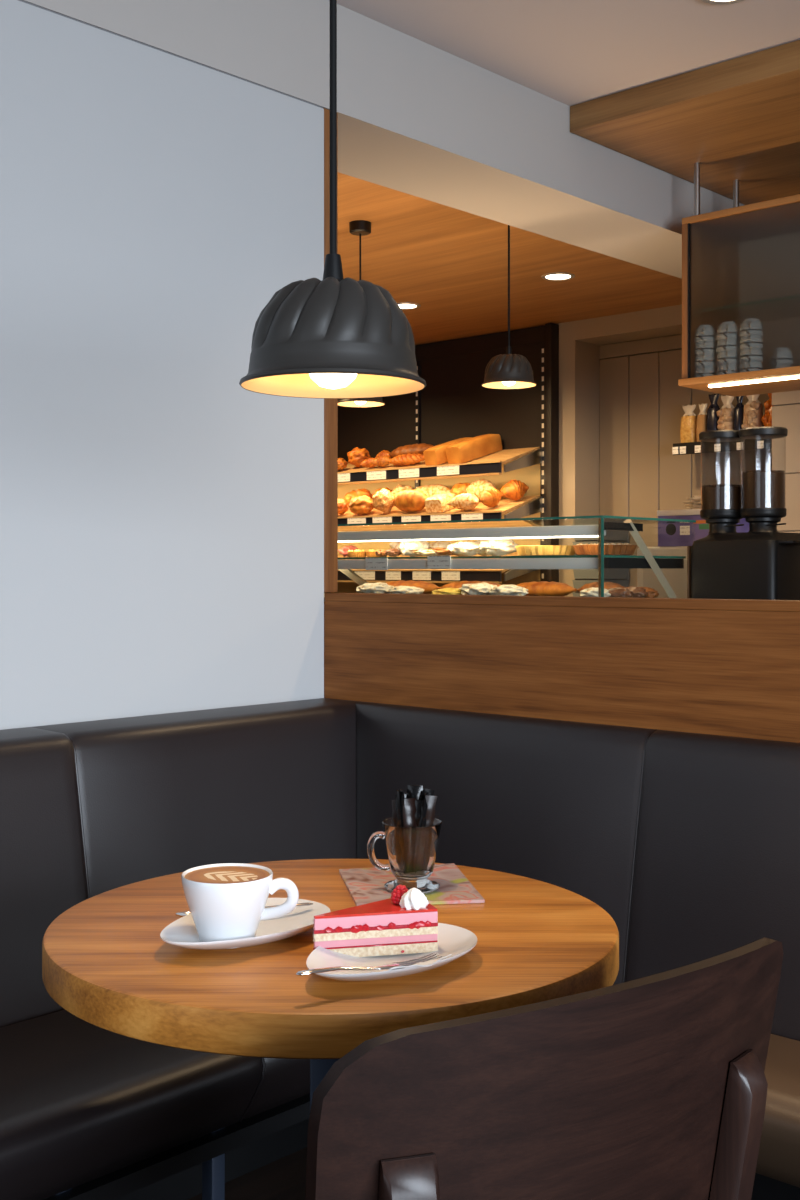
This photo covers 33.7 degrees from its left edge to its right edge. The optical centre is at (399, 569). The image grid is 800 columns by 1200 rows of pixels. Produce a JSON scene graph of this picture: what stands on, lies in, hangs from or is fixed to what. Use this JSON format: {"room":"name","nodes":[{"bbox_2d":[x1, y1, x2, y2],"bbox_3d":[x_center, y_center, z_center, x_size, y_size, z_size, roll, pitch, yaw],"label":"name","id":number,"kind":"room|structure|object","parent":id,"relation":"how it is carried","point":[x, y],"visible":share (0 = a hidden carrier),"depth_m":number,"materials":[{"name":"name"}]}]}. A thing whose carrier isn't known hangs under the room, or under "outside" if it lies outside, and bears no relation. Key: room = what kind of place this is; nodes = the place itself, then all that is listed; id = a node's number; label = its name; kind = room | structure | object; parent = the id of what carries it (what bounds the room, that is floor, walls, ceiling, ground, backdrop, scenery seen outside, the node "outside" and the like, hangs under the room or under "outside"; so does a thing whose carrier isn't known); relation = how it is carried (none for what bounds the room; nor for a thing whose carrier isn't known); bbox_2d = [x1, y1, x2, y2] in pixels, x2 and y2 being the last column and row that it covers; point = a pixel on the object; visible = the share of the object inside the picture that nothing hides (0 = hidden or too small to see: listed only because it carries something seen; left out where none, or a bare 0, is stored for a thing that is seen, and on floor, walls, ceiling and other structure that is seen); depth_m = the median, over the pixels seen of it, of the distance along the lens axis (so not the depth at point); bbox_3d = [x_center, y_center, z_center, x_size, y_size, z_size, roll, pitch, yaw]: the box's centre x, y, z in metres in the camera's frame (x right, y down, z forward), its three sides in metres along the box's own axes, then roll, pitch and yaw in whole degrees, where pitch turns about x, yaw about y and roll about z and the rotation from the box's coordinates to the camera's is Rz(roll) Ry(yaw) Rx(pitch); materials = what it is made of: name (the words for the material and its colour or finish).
{"room":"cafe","nodes":[
{"label":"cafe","id":0,"kind":"room"},
{"bbox_2d":[187,1147,306,1199],"bbox_3d":[-0.571,1.175,2.451,10.200,0.050,9.000,0,0,43],"label":"floor","id":1,"kind":"structure","parent":0,"point":[284,1178],"depth_m":2.48,"materials":[{"name":"black"}]},
{"bbox_2d":[0,698,355,1199],"bbox_3d":[-0.864,0.708,1.562,0.574,0.884,2.698,0,0,43],"label":"bench","id":2,"kind":"object","parent":1,"relation":"on","point":[88,809],"visible":0.69,"depth_m":2.08,"materials":[{"name":"leather"}]},
{"bbox_2d":[42,859,618,1110],"bbox_3d":[-0.077,0.777,1.533,0.653,0.745,0.653,0,0,43],"label":"cafe table","id":3,"kind":"object","parent":1,"relation":"on","point":[106,962],"visible":0.57,"depth_m":1.34,"materials":[{"name":"brown wood"}]},
{"bbox_2d":[160,898,329,949],"bbox_3d":[-0.171,0.394,1.452,0.141,0.020,0.216,0,0,41],"label":"saucer","id":4,"kind":"object","parent":3,"relation":"on","point":[182,932],"visible":0.59,"depth_m":1.44,"materials":[{"name":"white ceramic"}]},
{"bbox_2d":[181,863,298,948],"bbox_3d":[-0.181,0.363,1.423,0.104,0.073,0.106,0,0,43],"label":"cup","id":5,"kind":"object","parent":4,"relation":"on","point":[226,901],"visible":0.96,"depth_m":1.39,"materials":[{"name":"white ceramic"}]},
{"bbox_2d":[306,923,476,980],"bbox_3d":[-0.011,0.394,1.346,0.141,0.020,0.216,0,0,39],"label":"dessert plate","id":6,"kind":"object","parent":3,"relation":"on","point":[457,941],"visible":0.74,"depth_m":1.34,"materials":[{"name":"white ceramic"}]},
{"bbox_2d":[296,952,441,975],"bbox_3d":[-0.029,0.382,1.276,0.158,0.012,0.020,0,0,-31],"label":"fork","id":7,"kind":"object","parent":6,"relation":"on","point":[421,959],"visible":0.98,"depth_m":1.27,"materials":[{"name":"metal"}]},
{"bbox_2d":[313,885,437,956],"bbox_3d":[-0.032,0.366,1.396,0.132,0.065,0.072,0,0,-13],"label":"cake slice","id":8,"kind":"object","parent":6,"relation":"on","point":[405,922],"visible":0.99,"depth_m":1.37,"materials":[{"name":"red food"}]},
{"bbox_2d":[372,954,451,971],"bbox_3d":[0.018,0.389,1.297,0.083,0.017,0.042,0,0,-15],"label":"paper napkin","id":9,"kind":"object","parent":6,"relation":"on","point":[430,962],"visible":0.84,"depth_m":1.28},
{"bbox_2d":[339,863,484,905],"bbox_3d":[0.010,0.403,1.694,0.159,0.004,0.200,0,0,-8],"label":"menu card","id":10,"kind":"object","parent":3,"relation":"on","point":[364,885],"visible":0.64,"depth_m":1.67,"materials":[{"name":"paper"}]},
{"bbox_2d":[367,818,441,893],"bbox_3d":[0.011,0.358,1.655,0.075,0.084,0.086,0,0,43],"label":"glass mug","id":11,"kind":"object","parent":10,"relation":"on","point":[412,851],"visible":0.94,"depth_m":1.64,"materials":[{"name":"clear"}]},
{"bbox_2d":[395,790,402,826],"bbox_3d":[0.002,0.328,1.657,0.016,0.102,0.022,0,0,-3],"label":"sachet","id":12,"kind":"object","parent":11,"relation":"in","point":[397,801],"visible":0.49,"depth_m":1.65,"materials":[{"name":"black plastic"}]},
{"bbox_2d":[403,798,416,826],"bbox_3d":[0.013,0.332,1.649,0.021,0.093,0.012,0,0,-29],"label":"sachet","id":13,"kind":"object","parent":11,"relation":"in","point":[409,818],"visible":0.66,"depth_m":1.65,"materials":[{"name":"brown plastic"}]},
{"bbox_2d":[407,785,422,799],"bbox_3d":[0.018,0.325,1.661,0.021,0.108,0.010,0,0,17],"label":"sachet","id":14,"kind":"object","parent":11,"relation":"in","point":[415,790],"visible":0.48,"depth_m":1.66,"materials":[{"name":"black plastic"}]},
{"bbox_2d":[415,799,422,826],"bbox_3d":[0.021,0.333,1.655,0.024,0.092,0.010,0,0,23],"label":"sachet","id":15,"kind":"object","parent":11,"relation":"in","point":[417,802],"visible":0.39,"depth_m":1.65,"materials":[{"name":"black plastic"}]},
{"bbox_2d":[419,793,427,826],"bbox_3d":[0.026,0.329,1.650,0.019,0.100,0.020,0,0,17],"label":"sachet","id":16,"kind":"object","parent":11,"relation":"in","point":[422,821],"visible":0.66,"depth_m":1.64,"materials":[{"name":"black plastic"}]},
{"bbox_2d":[425,795,436,826],"bbox_3d":[0.031,0.331,1.659,0.031,0.098,0.010,0,0,3],"label":"sachet","id":17,"kind":"object","parent":11,"relation":"in","point":[431,800],"visible":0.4,"depth_m":1.66,"materials":[{"name":"brown plastic"}]},
{"bbox_2d":[328,323,558,593],"bbox_3d":[-0.540,0.028,6.828,3.100,2.245,0.329,0,0,43],"label":"shelf unit","id":18,"kind":"object","parent":1,"relation":"on","point":[454,403],"visible":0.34,"depth_m":6.12,"materials":[{"name":"wood"}]},
{"bbox_2d":[347,447,370,466],"bbox_3d":[-0.202,-0.549,6.451,0.110,0.098,0.120,0,0,-14],"label":"bread roll","id":19,"kind":"object","parent":18,"relation":"on","point":[357,455],"visible":0.88,"depth_m":6.41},
{"bbox_2d":[349,489,371,501],"bbox_3d":[-0.191,-0.354,6.543,0.089,0.096,0.120,0,0,-35],"label":"bread roll","id":20,"kind":"object","parent":18,"relation":"on","point":[360,492],"visible":0.35,"depth_m":6.51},
{"bbox_2d":[349,495,373,513],"bbox_3d":[-0.183,-0.314,6.359,0.117,0.093,0.143,0,0,-14],"label":"bread roll","id":21,"kind":"object","parent":18,"relation":"on","point":[363,504],"visible":0.9,"depth_m":6.32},
{"bbox_2d":[372,456,390,466],"bbox_3d":[-0.083,-0.516,6.286,0.099,0.055,0.053,0,0,17],"label":"croissant","id":22,"kind":"object","parent":18,"relation":"on","point":[382,461],"visible":1,"depth_m":6.27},
{"bbox_2d":[372,489,394,512],"bbox_3d":[-0.079,-0.329,6.263,0.103,0.116,0.112,0,0,-21],"label":"seeded roll","id":23,"kind":"object","parent":18,"relation":"on","point":[383,500],"visible":1,"depth_m":6.23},
{"bbox_2d":[388,453,423,465],"bbox_3d":[0.036,-0.517,6.193,0.221,0.059,0.071,0,0,37],"label":"loaf","id":24,"kind":"object","parent":18,"relation":"on","point":[405,459],"visible":0.91,"depth_m":6.16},
{"bbox_2d":[393,490,428,511],"bbox_3d":[0.050,-0.322,6.148,0.097,0.102,0.225,0,0,-44],"label":"bread loaf","id":25,"kind":"object","parent":18,"relation":"on","point":[407,500],"visible":0.93,"depth_m":6.10,"materials":[{"name":"food"}]},
{"bbox_2d":[389,443,432,457],"bbox_3d":[0.062,-0.566,6.330,0.272,0.078,0.100,0,0,30],"label":"bread loaf","id":26,"kind":"object","parent":18,"relation":"on","point":[414,448],"visible":0.48,"depth_m":6.29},
{"bbox_2d":[415,484,450,496],"bbox_3d":[0.149,-0.361,6.263,0.262,0.090,0.090,0,0,39],"label":"bread loaf","id":27,"kind":"object","parent":18,"relation":"on","point":[433,489],"visible":0.41,"depth_m":6.21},
{"bbox_2d":[425,493,455,512],"bbox_3d":[0.188,-0.307,6.048,0.110,0.092,0.125,0,0,43],"label":"bread","id":28,"kind":"object","parent":18,"relation":"on","point":[437,503],"visible":0.9,"depth_m":6.01,"materials":[{"name":"food"}]},
{"bbox_2d":[423,437,472,465],"bbox_3d":[0.236,-0.548,6.098,0.279,0.144,0.092,0,0,-41],"label":"loaf","id":29,"kind":"object","parent":18,"relation":"on","point":[435,455],"visible":0.59,"depth_m":6.01,"materials":[{"name":"food"}]},
{"bbox_2d":[451,483,469,495],"bbox_3d":[0.293,-0.360,6.115,0.097,0.090,0.114,0,0,-34],"label":"bread roll","id":30,"kind":"object","parent":18,"relation":"on","point":[459,488],"visible":0.55,"depth_m":6.08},
{"bbox_2d":[447,493,478,509],"bbox_3d":[0.295,-0.306,5.911,0.077,0.078,0.179,0,0,-45],"label":"croissant","id":31,"kind":"object","parent":18,"relation":"on","point":[464,501],"visible":1,"depth_m":5.88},
{"bbox_2d":[446,434,501,463],"bbox_3d":[0.338,-0.551,6.002,0.281,0.150,0.100,0,0,-41],"label":"loaf","id":32,"kind":"object","parent":18,"relation":"on","point":[476,447],"visible":1,"depth_m":5.94,"materials":[{"name":"food"}]},
{"bbox_2d":[466,479,495,499],"bbox_3d":[0.375,-0.367,6.029,0.099,0.098,0.167,0,0,-30],"label":"croissant","id":33,"kind":"object","parent":18,"relation":"on","point":[477,487],"visible":0.6,"depth_m":6.00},
{"bbox_2d":[481,487,502,506],"bbox_3d":[0.400,-0.321,5.842,0.087,0.091,0.099,0,0,35],"label":"croissant","id":34,"kind":"object","parent":18,"relation":"on","point":[490,497],"visible":1,"depth_m":5.82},
{"bbox_2d":[503,479,528,500],"bbox_3d":[0.510,-0.356,5.889,0.112,0.098,0.093,0,0,-41],"label":"croissant","id":35,"kind":"object","parent":18,"relation":"on","point":[514,489],"visible":1,"depth_m":5.86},
{"bbox_2d":[324,515,695,697],"bbox_3d":[-0.014,0.506,4.120,1.850,1.288,0.452,0,0,43],"label":"display case","id":36,"kind":"object","parent":1,"relation":"on","point":[571,526],"visible":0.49,"depth_m":3.61,"materials":[{"name":"clear glass"}]},
{"bbox_2d":[356,582,393,592],"bbox_3d":[-0.073,0.059,4.019,0.134,0.044,0.109,0,0,43],"label":"pastry","id":37,"kind":"object","parent":36,"relation":"on","point":[379,587],"visible":0.73,"depth_m":3.98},
{"bbox_2d":[386,586,423,593],"bbox_3d":[0.016,0.064,3.956,0.120,0.034,0.108,0,0,43],"label":"pastry","id":38,"kind":"object","parent":36,"relation":"on","point":[397,589],"visible":0.8,"depth_m":3.92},
{"bbox_2d":[386,580,438,593],"bbox_3d":[0.025,0.057,4.214,0.261,0.048,0.070,0,0,37],"label":"baguette","id":39,"kind":"object","parent":36,"relation":"on","point":[428,587],"visible":0.4,"depth_m":4.16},
{"bbox_2d":[399,541,429,556],"bbox_3d":[0.041,-0.068,3.907,0.102,0.058,0.083,0,0,43],"label":"bun","id":40,"kind":"object","parent":36,"relation":"on","point":[407,548],"visible":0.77,"depth_m":3.88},
{"bbox_2d":[428,541,452,555],"bbox_3d":[0.124,-0.063,3.930,0.101,0.048,0.084,0,0,43],"label":"bun","id":41,"kind":"object","parent":36,"relation":"on","point":[437,544],"visible":0.38,"depth_m":3.90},
{"bbox_2d":[431,588,461,594],"bbox_3d":[0.147,0.066,3.817,0.110,0.030,0.120,0,0,-23],"label":"pastry","id":42,"kind":"object","parent":36,"relation":"on","point":[453,591],"visible":0.49,"depth_m":3.78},
{"bbox_2d":[447,541,484,555],"bbox_3d":[0.191,-0.060,3.765,0.098,0.042,0.127,0,0,-30],"label":"pastry","id":43,"kind":"object","parent":36,"relation":"on","point":[460,548],"visible":0.88,"depth_m":3.73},
{"bbox_2d":[438,581,499,588],"bbox_3d":[0.225,0.057,4.048,0.260,0.048,0.074,0,0,43],"label":"baguette","id":44,"kind":"object","parent":36,"relation":"on","point":[452,584],"visible":0.32,"depth_m":4.05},
{"bbox_2d":[459,582,496,594],"bbox_3d":[0.228,0.058,3.756,0.105,0.047,0.123,0,0,-16],"label":"pastry","id":45,"kind":"object","parent":36,"relation":"on","point":[483,588],"visible":0.64,"depth_m":3.72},
{"bbox_2d":[479,539,517,555],"bbox_3d":[0.276,-0.066,3.698,0.121,0.055,0.098,0,0,43],"label":"pastry","id":46,"kind":"object","parent":36,"relation":"on","point":[495,547],"visible":0.9,"depth_m":3.66,"materials":[{"name":"food"}]},
{"bbox_2d":[489,584,527,595],"bbox_3d":[0.302,0.061,3.676,0.124,0.041,0.102,0,0,43],"label":"pastry","id":47,"kind":"object","parent":36,"relation":"on","point":[513,590],"visible":0.79,"depth_m":3.64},
{"bbox_2d":[338,557,680,559],"bbox_3d":[-0.017,-0.035,4.138,1.822,0.006,0.410,0,0,43],"label":"glass shelf","id":48,"kind":"object","parent":36,"relation":"attached to","point":[339,558],"depth_m":3.60,"materials":[{"name":"glass"}]},
{"bbox_2d":[515,545,574,555],"bbox_3d":[0.400,-0.052,3.616,0.172,0.027,0.171,0,0,43],"label":"tart","id":49,"kind":"object","parent":36,"relation":"on","point":[527,550],"visible":0.85,"depth_m":3.55,"materials":[{"name":"food"}]},
{"bbox_2d":[516,581,576,595],"bbox_3d":[0.421,0.057,3.877,0.241,0.048,0.071,0,0,43],"label":"baguette","id":50,"kind":"object","parent":36,"relation":"on","point":[542,588],"visible":0.67,"depth_m":3.83,"materials":[{"name":"food"}]},
{"bbox_2d":[580,587,610,596],"bbox_3d":[0.507,0.063,3.447,0.088,0.036,0.068,0,0,43],"label":"bun","id":51,"kind":"object","parent":36,"relation":"on","point":[589,592],"visible":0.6,"depth_m":3.42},
{"bbox_2d":[577,582,624,591],"bbox_3d":[0.570,0.057,3.714,0.170,0.048,0.075,0,0,43],"label":"baguette","id":52,"kind":"object","parent":36,"relation":"on","point":[607,585],"visible":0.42,"depth_m":3.69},
{"bbox_2d":[573,543,636,554],"bbox_3d":[0.544,-0.056,3.517,0.172,0.034,0.171,0,0,43],"label":"tart","id":53,"kind":"object","parent":36,"relation":"on","point":[592,548],"visible":0.76,"depth_m":3.46,"materials":[{"name":"food"}]},
{"bbox_2d":[608,588,632,596],"bbox_3d":[0.574,0.064,3.477,0.077,0.035,0.071,0,0,5],"label":"bun","id":54,"kind":"object","parent":36,"relation":"on","point":[615,592],"visible":0.62,"depth_m":3.45,"materials":[{"name":"food"}]},
{"bbox_2d":[624,586,648,597],"bbox_3d":[0.621,0.062,3.526,0.089,0.038,0.065,0,0,43],"label":"bun","id":55,"kind":"object","parent":36,"relation":"on","point":[638,592],"visible":0.54,"depth_m":3.50,"materials":[{"name":"food"}]},
{"bbox_2d":[305,937,783,1199],"bbox_3d":[0.068,0.741,1.220,0.510,0.818,0.413,0,0,-35],"label":"dining chair","id":56,"kind":"object","parent":1,"relation":"on","point":[653,1087],"visible":1,"depth_m":1.03,"materials":[{"name":"brown wood"}]},
{"bbox_2d":[327,698,799,1199],"bbox_3d":[0.781,0.708,1.628,2.898,0.884,0.368,0,0,43],"label":"bench","id":57,"kind":"object","parent":1,"relation":"on","point":[690,842],"visible":0.51,"depth_m":2.15,"materials":[{"name":"leather"}]},
{"bbox_3d":[1.845,0.675,2.824,2.560,0.950,0.410,0,0,43],"label":"countertop","id":58,"kind":"structure","parent":1,"relation":"on","visible":0},
{"bbox_2d":[687,427,799,599],"bbox_3d":[0.981,-0.091,3.617,0.299,0.580,0.260,0,0,43],"label":"coffee grinder","id":59,"kind":"object","parent":58,"relation":"on","point":[762,562],"visible":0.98,"depth_m":3.52,"materials":[{"name":"black plastic"}]},
{"bbox_3d":[0.920,0.675,4.151,0.520,0.950,0.520,0,0,43],"label":"countertop","id":60,"kind":"structure","parent":1,"relation":"on","visible":0},
{"bbox_2d":[637,546,686,597],"bbox_3d":[0.935,0.063,4.167,0.280,0.272,0.274,0,0,43],"label":"cabinet","id":61,"kind":"object","parent":60,"relation":"on","point":[676,578],"visible":0.16,"depth_m":4.08,"materials":[{"name":"beige wood"}]},
{"bbox_2d":[657,509,748,546],"bbox_3d":[0.957,-0.130,4.103,0.254,0.112,0.185,0,0,43],"label":"cardboard box","id":62,"kind":"object","parent":61,"relation":"on","point":[669,534],"visible":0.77,"depth_m":4.06,"materials":[{"name":"cardboard"}]},
{"bbox_2d":[682,495,701,507],"bbox_3d":[0.974,-0.213,4.079,0.221,0.053,0.152,0,0,43],"label":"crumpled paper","id":63,"kind":"object","parent":62,"relation":"on","point":[696,501],"visible":0.17,"depth_m":4.09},
{"bbox_2d":[0,0,743,729],"bbox_3d":[-0.574,-0.060,2.522,0.300,2.420,8.900,0,0,43],"label":"wall","id":64,"kind":"structure","parent":0,"point":[162,515],"depth_m":2.49,"materials":[{"name":"paint"}]},
{"bbox_2d":[18,0,322,107],"bbox_3d":[-1.926,-0.961,1.048,0.277,0.004,4.900,0,0,43],"label":"joint","id":65,"kind":"object","parent":64,"relation":"attached to","point":[18,0],"visible":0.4,"depth_m":2.45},
{"bbox_2d":[338,172,681,344],"bbox_3d":[-1.120,-1.125,5.615,4.698,0.050,2.900,0,0,43],"label":"ceiling","id":66,"kind":"structure","parent":0,"point":[450,262],"depth_m":4.87,"materials":[{"name":"brown wood"}]},
{"bbox_2d":[338,220,384,406],"bbox_3d":[-0.126,-0.812,4.191,0.156,0.576,0.156,0,0,-34],"label":"pendant lamp","id":67,"kind":"object","parent":66,"relation":"hanging from","point":[359,228],"visible":0.34,"depth_m":4.18,"materials":[{"name":"metal"}]},
{"bbox_2d":[482,225,536,388],"bbox_3d":[0.310,-0.812,3.761,0.156,0.576,0.156,0,0,30],"label":"pendant lamp","id":68,"kind":"object","parent":66,"relation":"hanging from","point":[508,370],"visible":0.94,"depth_m":3.72,"materials":[{"name":"metal"}]},
{"bbox_2d":[541,272,574,280],"bbox_3d":[0.591,-1.097,4.946,0.126,0.004,0.126,0,0,43],"label":"recessed light","id":69,"kind":"object","parent":66,"relation":"in","point":[557,276],"visible":1,"depth_m":4.95,"materials":[{"name":"silver metal"}]},
{"bbox_2d":[325,593,799,742],"bbox_3d":[1.184,0.599,1.549,3.599,1.102,0.060,0,0,43],"label":"wall partition","id":70,"kind":"structure","parent":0,"point":[722,667],"depth_m":2.32,"materials":[{"name":"brown wood"}]},
{"bbox_2d":[323,108,337,592],"bbox_3d":[-0.254,-0.458,2.867,0.300,1.009,0.040,0,0,43],"label":"trim","id":71,"kind":"structure","parent":70,"relation":"attached to","point":[330,405],"depth_m":2.76,"materials":[{"name":"brown wood"}]},
{"bbox_2d":[337,0,799,105],"bbox_3d":[1.225,-1.230,0.858,4.600,0.080,8.900,0,0,43],"label":"ceiling","id":72,"kind":"structure","parent":0,"point":[569,52],"depth_m":2.93,"materials":[{"name":"paint"}]},
{"bbox_2d":[239,0,425,398],"bbox_3d":[-0.078,-0.701,1.537,0.217,0.979,0.217,0,0,33],"label":"pendant lamp","id":73,"kind":"object","parent":72,"relation":"hanging from","point":[335,336],"visible":1,"depth_m":1.47,"materials":[{"name":"metal"}]},
{"bbox_2d":[570,40,799,204],"bbox_3d":[2.354,-1.155,2.961,3.398,0.067,1.979,0,0,43],"label":"ceiling canopy","id":74,"kind":"object","parent":72,"relation":"attached to","point":[738,118],"visible":0.93,"depth_m":3.34,"materials":[{"name":"brown wood"}]},
{"bbox_2d":[678,162,799,396],"bbox_3d":[1.420,-0.810,3.230,1.504,0.623,0.312,0,0,43],"label":"upper cabinet","id":75,"kind":"object","parent":74,"relation":"attached to","point":[739,263],"visible":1,"depth_m":3.71,"materials":[{"name":"brown wood"}]},
{"bbox_2d":[694,365,715,377],"bbox_3d":[0.840,-0.547,3.639,0.063,0.046,0.063,0,0,-30],"label":"coffee cup","id":76,"kind":"object","parent":75,"relation":"on","point":[700,371],"visible":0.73,"depth_m":3.61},
{"bbox_2d":[693,353,716,367],"bbox_3d":[0.840,-0.581,3.639,0.063,0.046,0.063,0,0,-28],"label":"coffee cup","id":77,"kind":"object","parent":76,"relation":"on","point":[709,359],"visible":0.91,"depth_m":3.61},
{"bbox_2d":[693,340,716,354],"bbox_3d":[0.840,-0.615,3.639,0.063,0.046,0.063,0,0,-34],"label":"coffee cup","id":78,"kind":"object","parent":77,"relation":"on","point":[700,347],"visible":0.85,"depth_m":3.61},
{"bbox_2d":[694,325,716,342],"bbox_3d":[0.840,-0.649,3.639,0.063,0.046,0.063,0,0,-27],"label":"coffee cup","id":79,"kind":"object","parent":78,"relation":"on","point":[703,332],"visible":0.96,"depth_m":3.62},
{"bbox_2d":[716,362,738,374],"bbox_3d":[0.891,-0.547,3.591,0.063,0.046,0.063,0,0,-33],"label":"coffee cup","id":80,"kind":"object","parent":75,"relation":"on","point":[725,368],"visible":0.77,"depth_m":3.57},
{"bbox_2d":[716,350,739,365],"bbox_3d":[0.891,-0.581,3.591,0.063,0.046,0.063,0,0,-31],"label":"coffee cup","id":81,"kind":"object","parent":80,"relation":"on","point":[731,356],"visible":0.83,"depth_m":3.57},
{"bbox_2d":[716,337,739,352],"bbox_3d":[0.891,-0.615,3.591,0.063,0.046,0.063,0,0,-27],"label":"coffee cup","id":82,"kind":"object","parent":81,"relation":"on","point":[723,344],"visible":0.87,"depth_m":3.57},
{"bbox_2d":[716,321,739,340],"bbox_3d":[0.891,-0.649,3.591,0.063,0.046,0.063,0,0,-32],"label":"coffee cup","id":83,"kind":"object","parent":82,"relation":"on","point":[729,329],"visible":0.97,"depth_m":3.57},
{"bbox_2d":[739,359,762,372],"bbox_3d":[0.942,-0.547,3.544,0.063,0.046,0.063,0,0,-27],"label":"coffee cup","id":84,"kind":"object","parent":75,"relation":"on","point":[751,365],"visible":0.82,"depth_m":3.52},
{"bbox_2d":[739,347,762,362],"bbox_3d":[0.942,-0.581,3.544,0.063,0.046,0.063,0,0,-32],"label":"coffee cup","id":85,"kind":"object","parent":84,"relation":"on","point":[746,354],"visible":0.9,"depth_m":3.52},
{"bbox_2d":[739,334,762,349],"bbox_3d":[0.942,-0.615,3.544,0.063,0.046,0.063,0,0,-27],"label":"coffee cup","id":86,"kind":"object","parent":85,"relation":"on","point":[746,341],"visible":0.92,"depth_m":3.52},
{"bbox_2d":[739,318,762,337],"bbox_3d":[0.942,-0.649,3.544,0.063,0.046,0.063,0,0,-28],"label":"coffee cup","id":87,"kind":"object","parent":86,"relation":"on","point":[749,326],"visible":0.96,"depth_m":3.52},
{"bbox_2d":[771,363,791,368],"bbox_3d":[1.040,-0.547,3.603,0.063,0.046,0.063,0,0,-9],"label":"coffee cup","id":88,"kind":"object","parent":75,"relation":"on","point":[777,365],"visible":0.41,"depth_m":3.58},
{"bbox_2d":[770,347,793,365],"bbox_3d":[1.040,-0.581,3.603,0.063,0.046,0.063,0,0,-15],"label":"coffee cup","id":89,"kind":"object","parent":88,"relation":"on","point":[782,355],"visible":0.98,"depth_m":3.58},
{"bbox_2d":[700,0,743,4],"bbox_3d":[0.671,-1.187,2.712,0.126,0.004,0.126,0,0,43],"label":"recessed light","id":90,"kind":"object","parent":72,"relation":"in","point":[716,2],"visible":1,"depth_m":2.76,"materials":[{"name":"silver metal"}]},
{"bbox_2d":[558,304,681,596],"bbox_3d":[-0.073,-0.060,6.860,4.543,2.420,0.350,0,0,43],"label":"door frame","id":91,"kind":"structure","parent":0,"point":[580,341],"depth_m":5.86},
{"bbox_2d":[778,404,799,531],"bbox_3d":[3.444,-0.060,3.593,5.057,2.420,0.370,0,0,43],"label":"tiled wall","id":92,"kind":"structure","parent":0,"point":[789,404],"depth_m":5.13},
{"bbox_2d":[672,439,771,454],"bbox_3d":[1.365,-0.503,5.420,0.460,0.048,0.180,0,0,43],"label":"wall shelf","id":93,"kind":"object","parent":92,"relation":"attached to","point":[750,444],"visible":0.75,"depth_m":5.37,"materials":[{"name":"black metal"}]},
{"bbox_2d":[680,404,696,442],"bbox_3d":[1.213,-0.610,5.548,0.069,0.169,0.056,0,0,43],"label":"bag","id":94,"kind":"object","parent":93,"relation":"on","point":[688,426],"visible":0.87,"depth_m":5.53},
{"bbox_2d":[696,403,706,441],"bbox_3d":[1.261,-0.610,5.503,0.043,0.169,0.056,0,0,43],"label":"bag","id":95,"kind":"object","parent":93,"relation":"on","point":[702,417],"visible":0.77,"depth_m":5.49,"materials":[{"name":"plastic"}]},
{"bbox_2d":[707,394,719,430],"bbox_3d":[1.298,-0.627,5.469,0.051,0.204,0.056,0,0,43],"label":"bottle","id":96,"kind":"object","parent":93,"relation":"on","point":[712,418],"visible":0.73,"depth_m":5.45,"materials":[{"name":"glass"}]},
{"bbox_2d":[717,395,734,429],"bbox_3d":[1.342,-0.623,5.423,0.078,0.194,0.064,0,0,43],"label":"bag","id":97,"kind":"object","parent":93,"relation":"on","point":[725,414],"visible":0.75,"depth_m":5.41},
{"bbox_2d":[734,396,743,429],"bbox_3d":[1.385,-0.623,5.389,0.037,0.194,0.056,0,0,43],"label":"bag","id":98,"kind":"object","parent":93,"relation":"on","point":[739,409],"visible":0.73,"depth_m":5.37,"materials":[{"name":"black plastic"}]},
{"bbox_2d":[741,394,762,428],"bbox_3d":[1.427,-0.627,5.345,0.082,0.204,0.064,0,0,43],"label":"bag","id":99,"kind":"object","parent":93,"relation":"on","point":[753,412],"visible":0.65,"depth_m":5.32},
{"bbox_2d":[762,393,772,426],"bbox_3d":[1.490,-0.627,5.286,0.076,0.204,0.064,0,0,43],"label":"bag","id":100,"kind":"object","parent":93,"relation":"on","point":[767,417],"visible":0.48,"depth_m":5.27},
{"bbox_2d":[772,390,799,532],"bbox_3d":[2.777,-0.019,3.946,3.597,2.334,0.017,0,0,43],"label":"tiles","id":101,"kind":"structure","parent":92,"relation":"attached to","point":[787,416],"depth_m":5.11,"materials":[{"name":"tile"}]},
{"bbox_3d":[0.884,0.125,5.818,0.170,0.050,0.200,0,0,43],"label":"plastic tray","id":102,"kind":"object","parent":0,"visible":0},
{"bbox_2d":[572,580,628,588],"bbox_3d":[0.884,0.069,5.818,0.170,0.050,0.200,0,0,43],"label":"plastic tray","id":103,"kind":"object","parent":102,"relation":"on","point":[577,584],"visible":0.45,"depth_m":5.78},
{"bbox_2d":[573,568,628,578],"bbox_3d":[0.884,0.013,5.818,0.170,0.050,0.200,0,0,43],"label":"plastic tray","id":104,"kind":"object","parent":103,"relation":"on","point":[609,573],"visible":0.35,"depth_m":5.76,"materials":[{"name":"plastic"}]},
{"bbox_3d":[0.884,-0.043,5.818,0.170,0.050,0.200,0,0,43],"label":"plastic tray","id":105,"kind":"object","parent":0,"visible":0},
{"bbox_2d":[573,541,628,544],"bbox_3d":[0.884,-0.099,5.818,0.170,0.050,0.200,0,0,43],"label":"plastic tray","id":106,"kind":"object","parent":105,"relation":"on","point":[587,542],"visible":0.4,"depth_m":5.75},
{"bbox_2d":[574,530,628,540],"bbox_3d":[0.884,-0.155,5.818,0.170,0.050,0.200,0,0,43],"label":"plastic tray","id":107,"kind":"object","parent":106,"relation":"on","point":[610,535],"visible":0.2,"depth_m":5.77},
{"bbox_3d":[1.318,0.067,5.723,0.957,2.166,0.130,0,0,43],"label":"wall","id":108,"kind":"structure","parent":0,"visible":0},
{"bbox_2d":[599,334,771,586],"bbox_3d":[1.262,0.063,5.662,0.953,2.154,0.034,0,0,43],"label":"door","id":109,"kind":"structure","parent":108,"relation":"in","point":[641,399],"depth_m":5.79,"materials":[{"name":"wood"}]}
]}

